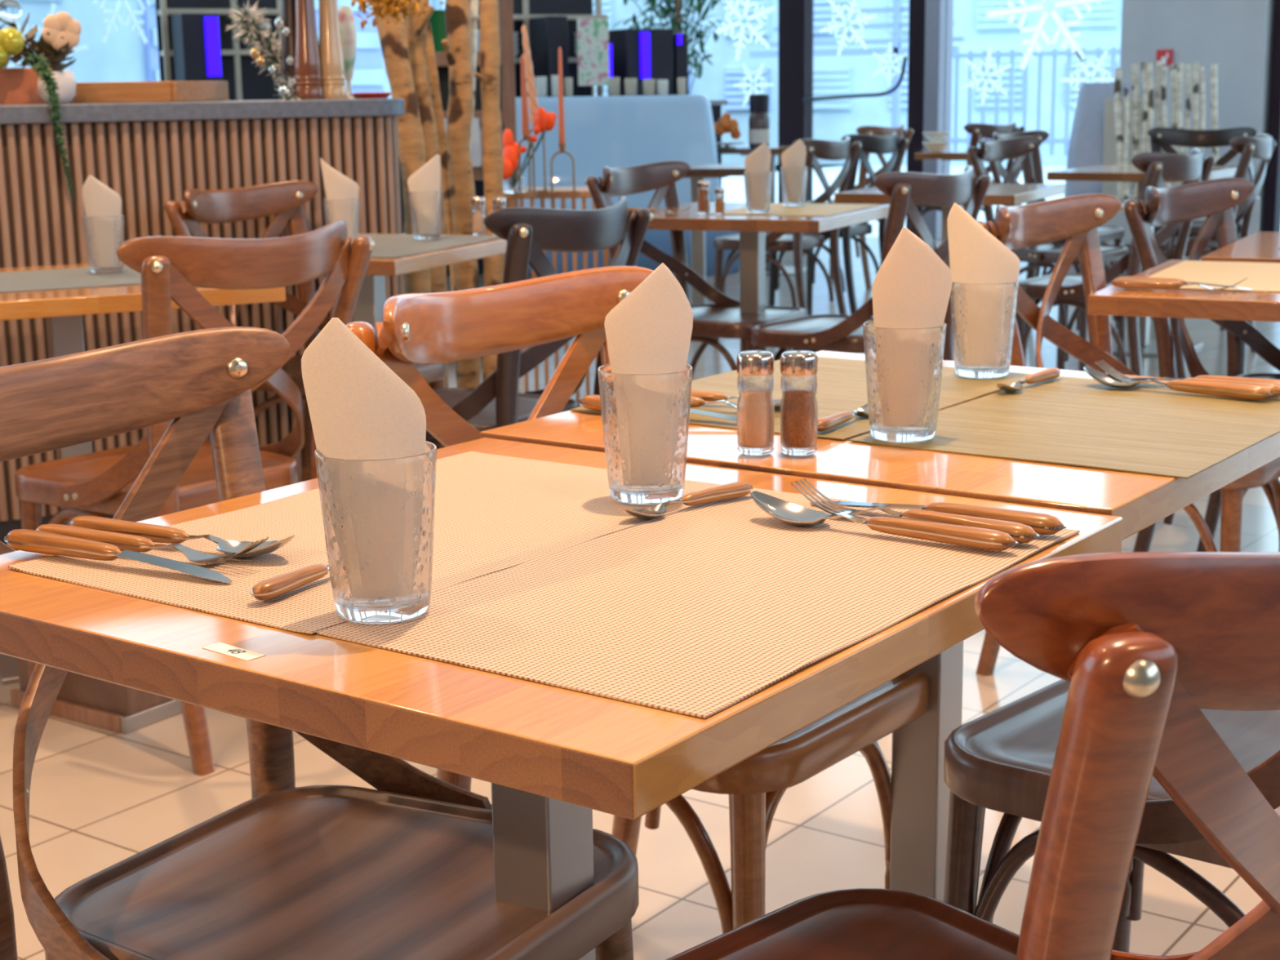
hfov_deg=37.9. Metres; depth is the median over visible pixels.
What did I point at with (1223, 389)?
spoon
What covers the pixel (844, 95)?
window
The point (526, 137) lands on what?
candle holder
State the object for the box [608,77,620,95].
jar
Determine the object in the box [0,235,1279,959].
floor
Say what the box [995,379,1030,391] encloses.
bowl
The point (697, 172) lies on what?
dining table
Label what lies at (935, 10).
window frame
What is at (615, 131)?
reception desk
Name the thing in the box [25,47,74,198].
evergreen garland
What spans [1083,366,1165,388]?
bowl
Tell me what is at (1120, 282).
fork
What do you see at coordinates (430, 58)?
birch log
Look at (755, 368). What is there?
salt shaker
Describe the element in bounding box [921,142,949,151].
bowl
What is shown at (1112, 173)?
dining table
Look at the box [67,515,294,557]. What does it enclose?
spoon
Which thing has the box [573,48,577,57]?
cup
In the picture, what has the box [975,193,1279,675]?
dining chair
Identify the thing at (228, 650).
sticker
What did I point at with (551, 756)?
dining table
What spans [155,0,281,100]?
shelf unit
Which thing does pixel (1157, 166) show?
dining chair
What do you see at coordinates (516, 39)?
cup
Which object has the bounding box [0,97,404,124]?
countertop
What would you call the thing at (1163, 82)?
pole
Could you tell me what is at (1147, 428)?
placemat
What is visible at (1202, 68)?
pole
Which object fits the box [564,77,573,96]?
jar
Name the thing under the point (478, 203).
salt shaker
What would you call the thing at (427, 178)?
napkin
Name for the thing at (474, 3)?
birch log
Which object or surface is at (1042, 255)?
dining chair
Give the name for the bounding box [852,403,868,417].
bowl
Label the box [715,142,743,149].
cake stand
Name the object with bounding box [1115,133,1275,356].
dining chair
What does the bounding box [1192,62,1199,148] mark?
pole
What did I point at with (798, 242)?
dining chair
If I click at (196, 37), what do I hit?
machine
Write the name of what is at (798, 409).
salt shaker
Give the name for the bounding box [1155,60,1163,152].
pole
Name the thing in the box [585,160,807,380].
dining chair
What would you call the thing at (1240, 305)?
dining table
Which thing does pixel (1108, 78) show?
decal
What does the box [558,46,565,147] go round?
candle
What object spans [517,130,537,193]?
candle holder
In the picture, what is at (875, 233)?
ground
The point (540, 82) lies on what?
jar
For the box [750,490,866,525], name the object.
bowl
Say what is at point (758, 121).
wine bottle
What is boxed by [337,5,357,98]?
vase
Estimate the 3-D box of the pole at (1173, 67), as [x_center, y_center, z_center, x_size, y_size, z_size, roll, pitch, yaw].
[3.121,-2.037,10.888,0.045,0.764,0.236,-1,12,0]
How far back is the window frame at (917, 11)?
13.42 m
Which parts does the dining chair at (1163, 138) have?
leg, seat, rail, leg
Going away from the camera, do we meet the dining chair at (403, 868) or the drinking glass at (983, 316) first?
the dining chair at (403, 868)
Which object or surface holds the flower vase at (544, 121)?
on the stand at (583, 192)
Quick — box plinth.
[9,657,182,733]
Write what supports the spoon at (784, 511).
on the placemat at (699, 610)
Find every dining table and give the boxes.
[0,263,285,684]
[0,437,1122,959]
[326,233,506,337]
[480,351,1279,902]
[627,202,889,352]
[683,164,745,304]
[716,146,806,275]
[834,183,1065,267]
[915,148,1015,220]
[1046,164,1237,356]
[1087,259,1279,322]
[1201,231,1279,262]
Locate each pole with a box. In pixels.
[1114,67,1124,199]
[1123,87,1129,199]
[1130,63,1140,198]
[1140,61,1148,153]
[1146,62,1154,152]
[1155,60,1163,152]
[1160,66,1170,186]
[1170,63,1178,186]
[1176,62,1183,185]
[1183,63,1191,154]
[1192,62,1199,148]
[1199,66,1204,156]
[1210,63,1218,159]
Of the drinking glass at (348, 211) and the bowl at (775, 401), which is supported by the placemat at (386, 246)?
the drinking glass at (348, 211)
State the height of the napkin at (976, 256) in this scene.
0.197 m
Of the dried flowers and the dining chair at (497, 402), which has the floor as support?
the dining chair at (497, 402)
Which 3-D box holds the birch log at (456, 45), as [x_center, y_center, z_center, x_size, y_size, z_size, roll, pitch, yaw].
[-0.542,-0.806,5.699,0.091,1.481,0.379,-2,12,-4]
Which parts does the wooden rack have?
green panel, panel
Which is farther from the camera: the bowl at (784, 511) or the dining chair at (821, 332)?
the dining chair at (821, 332)
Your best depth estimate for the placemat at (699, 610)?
1.31 m
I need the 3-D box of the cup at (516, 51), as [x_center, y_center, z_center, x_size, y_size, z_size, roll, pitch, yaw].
[-0.802,-2.637,11.548,0.110,0.058,0.108,8,15,35]
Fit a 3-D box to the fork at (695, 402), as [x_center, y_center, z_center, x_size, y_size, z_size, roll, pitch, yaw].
[0.062,-0.090,2.063,0.230,0.024,0.025,4,13,21]
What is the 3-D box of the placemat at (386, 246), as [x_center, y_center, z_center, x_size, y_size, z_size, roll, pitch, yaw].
[-0.637,-0.560,4.444,0.440,0.002,0.600,4,13,20]
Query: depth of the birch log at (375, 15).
5.69 m
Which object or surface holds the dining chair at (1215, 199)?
on the floor
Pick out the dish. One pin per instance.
(363, 95)
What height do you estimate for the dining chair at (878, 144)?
0.891 m
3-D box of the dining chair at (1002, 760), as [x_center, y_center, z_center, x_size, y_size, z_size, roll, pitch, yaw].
[0.614,0.283,1.831,0.552,0.891,0.493,10,16,42]
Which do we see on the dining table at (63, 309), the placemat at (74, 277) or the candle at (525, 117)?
the placemat at (74, 277)
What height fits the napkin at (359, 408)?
0.194 m
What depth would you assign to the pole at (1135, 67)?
10.84 m
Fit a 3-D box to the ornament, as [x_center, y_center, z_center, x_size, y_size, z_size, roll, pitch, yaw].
[0.510,-2.087,10.998,0.158,0.157,0.121,8,15,35]
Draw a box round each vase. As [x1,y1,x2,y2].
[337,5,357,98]
[502,106,556,193]
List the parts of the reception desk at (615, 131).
panel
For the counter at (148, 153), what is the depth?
4.66 m
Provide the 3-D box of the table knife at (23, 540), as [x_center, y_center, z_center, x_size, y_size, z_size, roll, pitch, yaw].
[-0.405,0.057,1.437,0.236,0.018,0.022,6,14,29]
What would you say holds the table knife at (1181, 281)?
on the dining table at (1240, 305)
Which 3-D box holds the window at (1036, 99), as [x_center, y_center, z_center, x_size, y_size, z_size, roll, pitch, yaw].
[2.720,-3.932,12.730,1.356,4.600,0.012,8,15,35]
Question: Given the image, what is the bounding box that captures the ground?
[865,231,878,236]
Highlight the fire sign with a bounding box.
[1155,49,1173,65]
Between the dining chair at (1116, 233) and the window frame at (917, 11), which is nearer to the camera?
the dining chair at (1116, 233)
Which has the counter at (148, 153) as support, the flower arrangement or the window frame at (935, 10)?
the flower arrangement
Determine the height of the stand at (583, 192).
0.779 m
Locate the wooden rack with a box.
[402,0,522,352]
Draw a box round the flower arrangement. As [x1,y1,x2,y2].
[0,0,81,104]
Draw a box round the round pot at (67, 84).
[19,31,76,103]
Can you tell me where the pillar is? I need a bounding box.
[777,0,808,203]
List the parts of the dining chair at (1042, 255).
leg, rail, leg, seat, leg, leg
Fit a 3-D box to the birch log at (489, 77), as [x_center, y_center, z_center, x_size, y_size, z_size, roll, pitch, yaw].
[-0.439,-0.759,5.500,0.079,1.464,0.362,-1,12,-2]
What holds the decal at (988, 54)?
attached to the window at (1036, 99)
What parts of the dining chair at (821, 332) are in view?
leg, seat, leg, rail, leg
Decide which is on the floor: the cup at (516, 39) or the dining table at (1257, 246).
the dining table at (1257, 246)
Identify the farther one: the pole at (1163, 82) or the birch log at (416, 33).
the pole at (1163, 82)
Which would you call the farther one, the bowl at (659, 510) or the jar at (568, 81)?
the jar at (568, 81)
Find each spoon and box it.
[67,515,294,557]
[249,563,328,599]
[620,481,752,518]
[691,390,817,408]
[750,490,1017,551]
[817,403,868,431]
[995,367,1062,391]
[1083,366,1273,399]
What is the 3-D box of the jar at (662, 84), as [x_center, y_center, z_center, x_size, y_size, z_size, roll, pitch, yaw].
[0.132,-2.303,10.942,0.068,0.088,0.067,8,15,35]
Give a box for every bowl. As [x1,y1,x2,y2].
[182,534,294,557]
[620,499,686,518]
[724,391,817,408]
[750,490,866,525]
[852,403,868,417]
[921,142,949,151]
[922,132,949,142]
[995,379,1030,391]
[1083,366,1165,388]
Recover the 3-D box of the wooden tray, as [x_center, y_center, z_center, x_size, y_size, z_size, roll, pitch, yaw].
[-1.319,-1.028,4.946,0.346,0.052,0.346,1,12,10]
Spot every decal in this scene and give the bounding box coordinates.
[6,2,88,71]
[93,0,155,44]
[712,0,776,60]
[733,63,773,106]
[819,0,875,56]
[871,41,907,87]
[961,48,1011,106]
[986,0,1106,70]
[1059,49,1114,108]
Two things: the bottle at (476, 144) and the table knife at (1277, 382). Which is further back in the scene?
the bottle at (476, 144)
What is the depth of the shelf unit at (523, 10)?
11.78 m
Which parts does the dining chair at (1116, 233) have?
leg, rail, leg, seat, leg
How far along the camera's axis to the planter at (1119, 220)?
10.88 m
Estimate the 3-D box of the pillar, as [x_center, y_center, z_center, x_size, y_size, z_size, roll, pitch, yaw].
[1.156,-4.238,13.813,0.228,4.800,0.140,8,15,35]
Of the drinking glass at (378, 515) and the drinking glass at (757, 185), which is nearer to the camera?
the drinking glass at (378, 515)
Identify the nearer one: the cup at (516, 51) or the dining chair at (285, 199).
the dining chair at (285, 199)
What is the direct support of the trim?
attached to the wall
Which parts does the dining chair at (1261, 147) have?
leg, seat, leg, rail, leg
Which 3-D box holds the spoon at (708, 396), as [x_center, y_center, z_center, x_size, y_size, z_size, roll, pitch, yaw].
[0.087,-0.093,2.093,0.228,0.021,0.041,3,13,19]
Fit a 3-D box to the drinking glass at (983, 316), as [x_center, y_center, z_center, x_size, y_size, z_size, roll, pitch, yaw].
[0.417,-0.184,2.269,0.083,0.117,0.083,-2,12,-6]
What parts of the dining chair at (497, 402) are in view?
seat, leg, rail, leg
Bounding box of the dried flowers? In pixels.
[351,0,444,31]
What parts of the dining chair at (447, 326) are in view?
leg, rail, leg, leg, seat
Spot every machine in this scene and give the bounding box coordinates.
[170,13,222,80]
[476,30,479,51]
[528,16,568,97]
[608,28,673,96]
[673,33,688,94]
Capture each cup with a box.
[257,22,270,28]
[513,31,518,37]
[514,37,519,43]
[514,43,519,48]
[514,48,519,57]
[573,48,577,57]
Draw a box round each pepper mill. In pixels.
[280,0,295,99]
[294,0,324,99]
[318,0,346,99]
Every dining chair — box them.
[0,326,639,959]
[13,220,374,776]
[163,180,446,481]
[346,266,928,933]
[425,195,653,448]
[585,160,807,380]
[665,551,1279,959]
[713,136,861,342]
[751,165,991,360]
[768,131,907,315]
[802,124,913,288]
[908,121,1025,235]
[943,679,1279,952]
[966,136,1128,371]
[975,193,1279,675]
[983,130,1124,328]
[1015,147,1216,377]
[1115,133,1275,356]
[1120,177,1279,551]
[1147,127,1257,329]
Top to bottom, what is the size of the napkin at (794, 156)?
0.185 m
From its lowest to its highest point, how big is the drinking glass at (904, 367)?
0.117 m
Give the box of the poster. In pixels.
[577,18,613,96]
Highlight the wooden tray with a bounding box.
[69,80,228,103]
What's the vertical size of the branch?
0.302 m
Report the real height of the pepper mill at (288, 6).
0.519 m
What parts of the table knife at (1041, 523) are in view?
blade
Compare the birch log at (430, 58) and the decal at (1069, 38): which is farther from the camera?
the decal at (1069, 38)
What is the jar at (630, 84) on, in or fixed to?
on the reception desk at (615, 131)
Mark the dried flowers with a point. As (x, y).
(393, 7)
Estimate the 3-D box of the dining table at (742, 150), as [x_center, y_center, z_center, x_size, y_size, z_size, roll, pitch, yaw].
[0.788,-1.639,11.319,0.580,0.750,0.420,2,12,15]
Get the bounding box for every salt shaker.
[471,196,486,235]
[715,187,724,215]
[736,350,774,456]
[779,350,817,456]
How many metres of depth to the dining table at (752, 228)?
5.32 m
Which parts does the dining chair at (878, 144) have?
leg, leg, seat, leg, rail, leg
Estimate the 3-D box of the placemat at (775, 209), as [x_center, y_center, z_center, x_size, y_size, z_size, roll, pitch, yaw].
[0.465,-0.798,5.500,0.360,0.002,0.520,5,13,24]
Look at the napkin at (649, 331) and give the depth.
1.61 m
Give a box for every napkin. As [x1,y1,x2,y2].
[82,175,121,217]
[301,317,426,459]
[320,158,359,199]
[407,154,440,191]
[604,262,693,374]
[744,142,771,172]
[781,139,806,167]
[871,227,952,328]
[946,202,1019,284]
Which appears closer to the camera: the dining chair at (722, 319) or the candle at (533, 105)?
the dining chair at (722, 319)
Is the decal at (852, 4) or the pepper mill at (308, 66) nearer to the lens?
the pepper mill at (308, 66)
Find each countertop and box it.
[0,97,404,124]
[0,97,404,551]
[399,100,727,276]
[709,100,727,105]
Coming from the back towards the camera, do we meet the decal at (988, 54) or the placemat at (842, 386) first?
the decal at (988, 54)
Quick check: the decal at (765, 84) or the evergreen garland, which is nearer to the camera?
the evergreen garland
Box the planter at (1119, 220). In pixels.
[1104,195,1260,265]
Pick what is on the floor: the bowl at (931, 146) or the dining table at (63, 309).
the dining table at (63, 309)
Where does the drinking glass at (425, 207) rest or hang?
on the placemat at (386, 246)
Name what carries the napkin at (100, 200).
in the drinking glass at (104, 236)
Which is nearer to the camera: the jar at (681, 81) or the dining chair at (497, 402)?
the dining chair at (497, 402)
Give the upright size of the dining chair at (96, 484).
0.891 m
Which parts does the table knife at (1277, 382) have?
blade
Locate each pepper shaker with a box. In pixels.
[492,196,506,235]
[697,180,710,214]
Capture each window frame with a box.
[906,0,925,237]
[922,0,946,239]
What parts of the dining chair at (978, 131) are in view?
leg, seat, leg, rail, leg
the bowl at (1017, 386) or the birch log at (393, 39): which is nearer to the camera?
the bowl at (1017, 386)
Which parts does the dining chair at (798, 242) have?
leg, seat, leg, rail, leg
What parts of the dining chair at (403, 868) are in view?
leg, rail, leg, seat, leg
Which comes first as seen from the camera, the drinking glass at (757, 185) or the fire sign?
the drinking glass at (757, 185)
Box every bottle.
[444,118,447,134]
[470,117,482,166]
[748,93,769,148]
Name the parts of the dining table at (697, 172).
plate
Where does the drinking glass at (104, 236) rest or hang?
on the placemat at (74, 277)
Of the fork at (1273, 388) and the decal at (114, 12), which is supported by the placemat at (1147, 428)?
the fork at (1273, 388)
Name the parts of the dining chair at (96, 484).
leg, seat, leg, rail, leg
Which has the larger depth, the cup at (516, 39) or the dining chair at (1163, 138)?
the cup at (516, 39)
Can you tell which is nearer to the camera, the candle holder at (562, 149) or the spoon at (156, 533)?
the spoon at (156, 533)
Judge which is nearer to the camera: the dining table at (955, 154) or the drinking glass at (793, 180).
the drinking glass at (793, 180)
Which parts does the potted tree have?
stem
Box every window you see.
[0,0,445,98]
[592,0,777,203]
[802,0,909,231]
[943,0,1122,242]
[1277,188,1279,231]
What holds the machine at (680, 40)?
on the countertop at (716, 105)
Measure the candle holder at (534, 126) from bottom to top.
0.226 m
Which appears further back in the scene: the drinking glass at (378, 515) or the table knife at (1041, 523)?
the table knife at (1041, 523)
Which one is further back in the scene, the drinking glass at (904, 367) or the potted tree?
the potted tree
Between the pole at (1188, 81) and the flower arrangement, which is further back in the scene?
the pole at (1188, 81)
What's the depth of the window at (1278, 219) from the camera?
12.15 m
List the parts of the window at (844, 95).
handle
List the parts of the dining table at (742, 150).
plate, plate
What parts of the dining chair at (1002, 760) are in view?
leg, seat, leg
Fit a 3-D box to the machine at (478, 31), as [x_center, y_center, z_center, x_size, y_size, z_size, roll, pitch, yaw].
[-0.865,-2.484,11.218,0.147,0.440,0.370,-6,13,-24]
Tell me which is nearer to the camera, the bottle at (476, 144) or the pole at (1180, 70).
the bottle at (476, 144)
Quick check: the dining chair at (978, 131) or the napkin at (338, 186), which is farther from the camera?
the dining chair at (978, 131)
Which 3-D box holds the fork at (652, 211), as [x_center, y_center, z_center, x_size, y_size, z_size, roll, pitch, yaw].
[0.039,-0.776,5.353,0.230,0.024,0.025,4,13,23]
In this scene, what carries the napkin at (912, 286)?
in the drinking glass at (904, 367)
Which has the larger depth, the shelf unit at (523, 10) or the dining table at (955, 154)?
the shelf unit at (523, 10)
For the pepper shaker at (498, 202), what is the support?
on the dining table at (371, 299)
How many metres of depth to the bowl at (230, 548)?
1.47 m
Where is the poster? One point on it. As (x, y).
(594, 50)
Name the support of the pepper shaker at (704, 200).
on the dining table at (752, 228)
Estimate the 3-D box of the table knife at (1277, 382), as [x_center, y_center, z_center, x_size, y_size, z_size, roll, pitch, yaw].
[0.647,-0.115,2.160,0.236,0.018,0.022,9,15,38]
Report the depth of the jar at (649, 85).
10.91 m
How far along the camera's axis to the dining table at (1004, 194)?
6.31 m
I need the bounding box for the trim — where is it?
[1262,0,1279,231]
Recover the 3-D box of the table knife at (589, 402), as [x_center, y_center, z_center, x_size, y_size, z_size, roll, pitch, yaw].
[0.033,-0.076,2.021,0.236,0.018,0.022,6,14,31]
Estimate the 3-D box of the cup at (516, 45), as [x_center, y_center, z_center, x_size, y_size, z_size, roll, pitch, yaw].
[-0.803,-2.670,11.541,0.110,0.058,0.108,8,15,35]
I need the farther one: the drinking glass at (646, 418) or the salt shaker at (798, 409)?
the salt shaker at (798, 409)
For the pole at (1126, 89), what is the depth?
10.76 m
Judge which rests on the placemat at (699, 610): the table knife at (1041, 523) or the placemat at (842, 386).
the table knife at (1041, 523)
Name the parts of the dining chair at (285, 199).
leg, rail, leg, seat, leg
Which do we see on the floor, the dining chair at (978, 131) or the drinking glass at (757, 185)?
the dining chair at (978, 131)
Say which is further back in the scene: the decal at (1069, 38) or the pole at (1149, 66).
the decal at (1069, 38)
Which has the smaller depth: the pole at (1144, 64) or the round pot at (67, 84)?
the round pot at (67, 84)
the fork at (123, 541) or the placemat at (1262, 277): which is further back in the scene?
the placemat at (1262, 277)
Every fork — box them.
[35,524,268,564]
[627,205,692,213]
[690,395,780,408]
[791,478,1039,543]
[1094,360,1279,397]
[1109,277,1248,290]
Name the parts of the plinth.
panel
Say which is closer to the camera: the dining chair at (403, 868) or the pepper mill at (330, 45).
the dining chair at (403, 868)
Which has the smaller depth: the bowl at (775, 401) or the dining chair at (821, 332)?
the bowl at (775, 401)
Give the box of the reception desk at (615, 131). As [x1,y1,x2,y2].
[501,94,769,283]
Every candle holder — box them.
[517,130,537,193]
[521,130,529,140]
[527,124,548,191]
[549,143,577,191]
[558,143,565,153]
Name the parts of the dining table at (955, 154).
plate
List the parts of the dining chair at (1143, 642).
seat, leg, rail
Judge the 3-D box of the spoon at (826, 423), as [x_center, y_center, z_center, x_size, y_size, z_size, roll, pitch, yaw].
[0.220,-0.067,1.975,0.027,0.015,0.152,6,14,31]
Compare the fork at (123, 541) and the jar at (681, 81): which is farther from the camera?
the jar at (681, 81)
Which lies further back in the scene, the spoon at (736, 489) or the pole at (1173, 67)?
the pole at (1173, 67)
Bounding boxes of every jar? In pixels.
[535,76,546,97]
[551,75,558,96]
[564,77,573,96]
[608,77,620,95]
[624,78,636,95]
[642,79,655,95]
[656,79,668,94]
[677,77,685,94]
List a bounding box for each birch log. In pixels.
[372,6,391,89]
[378,1,431,386]
[404,0,448,387]
[425,22,454,291]
[441,0,480,387]
[470,0,478,150]
[474,0,503,381]
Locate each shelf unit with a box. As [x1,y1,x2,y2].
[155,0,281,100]
[469,0,607,97]
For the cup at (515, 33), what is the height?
0.058 m
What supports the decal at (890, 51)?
attached to the window at (844, 95)
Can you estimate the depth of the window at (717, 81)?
14.40 m
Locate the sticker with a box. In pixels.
[202,642,265,661]
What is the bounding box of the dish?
[351,92,391,98]
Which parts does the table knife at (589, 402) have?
blade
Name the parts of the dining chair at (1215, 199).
leg, rail, leg, seat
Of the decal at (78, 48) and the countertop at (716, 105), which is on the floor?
the countertop at (716, 105)
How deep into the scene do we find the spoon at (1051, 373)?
2.20 m
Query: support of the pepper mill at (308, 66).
on the counter at (148, 153)
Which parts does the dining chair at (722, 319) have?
leg, rail, leg, leg, seat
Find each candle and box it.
[520,24,538,124]
[520,53,529,135]
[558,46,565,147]
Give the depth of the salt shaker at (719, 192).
5.29 m
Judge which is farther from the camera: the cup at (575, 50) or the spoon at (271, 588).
the cup at (575, 50)
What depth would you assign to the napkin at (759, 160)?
5.30 m
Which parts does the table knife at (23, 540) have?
blade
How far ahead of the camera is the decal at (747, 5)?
14.23 m
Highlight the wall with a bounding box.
[1120,0,1274,231]
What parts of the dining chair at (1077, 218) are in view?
leg, rail, leg, leg, seat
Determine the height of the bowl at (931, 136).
0.050 m
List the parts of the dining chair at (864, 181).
leg, seat, leg, rail, leg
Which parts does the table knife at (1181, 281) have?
blade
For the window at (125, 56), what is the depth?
12.23 m
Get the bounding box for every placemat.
[0,265,141,293]
[7,451,722,634]
[316,488,1079,718]
[359,233,500,257]
[569,356,1031,439]
[708,203,883,216]
[848,376,1279,479]
[1147,260,1279,292]
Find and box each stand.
[502,186,612,407]
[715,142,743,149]
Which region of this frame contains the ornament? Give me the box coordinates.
[713,112,741,139]
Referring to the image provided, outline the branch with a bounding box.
[224,0,301,100]
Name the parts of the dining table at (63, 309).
plate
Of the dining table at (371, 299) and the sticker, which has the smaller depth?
the sticker
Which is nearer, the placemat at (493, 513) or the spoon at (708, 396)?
the placemat at (493, 513)
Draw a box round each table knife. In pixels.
[4,528,231,583]
[578,394,737,421]
[809,501,1066,534]
[1116,276,1253,290]
[1128,375,1279,386]
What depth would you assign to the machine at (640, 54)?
11.50 m
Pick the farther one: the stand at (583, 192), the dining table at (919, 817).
the stand at (583, 192)
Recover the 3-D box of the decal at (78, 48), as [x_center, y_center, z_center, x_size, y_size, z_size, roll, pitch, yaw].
[-3.747,-2.652,11.718,0.004,0.674,0.692,8,15,35]
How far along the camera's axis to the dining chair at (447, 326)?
2.10 m
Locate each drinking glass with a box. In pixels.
[81,214,124,274]
[314,440,436,624]
[323,198,359,246]
[408,191,442,239]
[597,364,693,505]
[743,171,773,213]
[780,166,807,206]
[862,320,946,443]
[950,280,1018,379]
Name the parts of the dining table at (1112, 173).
plate, plate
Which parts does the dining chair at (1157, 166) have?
leg, leg, seat, leg, rail, leg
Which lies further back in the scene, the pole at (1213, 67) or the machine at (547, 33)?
the machine at (547, 33)
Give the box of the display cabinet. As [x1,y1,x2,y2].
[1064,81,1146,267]
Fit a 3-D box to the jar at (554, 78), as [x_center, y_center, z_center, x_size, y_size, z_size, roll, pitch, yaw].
[-0.490,-2.311,10.940,0.061,0.122,0.060,8,15,35]
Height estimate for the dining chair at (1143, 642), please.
0.891 m
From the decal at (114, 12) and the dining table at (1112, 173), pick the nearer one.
the dining table at (1112, 173)
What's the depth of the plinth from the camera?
3.36 m
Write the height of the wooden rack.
1.900 m
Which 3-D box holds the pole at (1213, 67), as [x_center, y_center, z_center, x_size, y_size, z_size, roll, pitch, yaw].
[3.355,-2.039,10.886,0.040,0.760,0.236,0,12,3]
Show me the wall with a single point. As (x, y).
(1236, 36)
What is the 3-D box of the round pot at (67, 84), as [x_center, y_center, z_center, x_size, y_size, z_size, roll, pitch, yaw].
[-1.467,-1.030,4.657,0.140,0.179,0.148,-7,14,-29]
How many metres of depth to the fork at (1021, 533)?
1.50 m
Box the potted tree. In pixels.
[612,0,730,94]

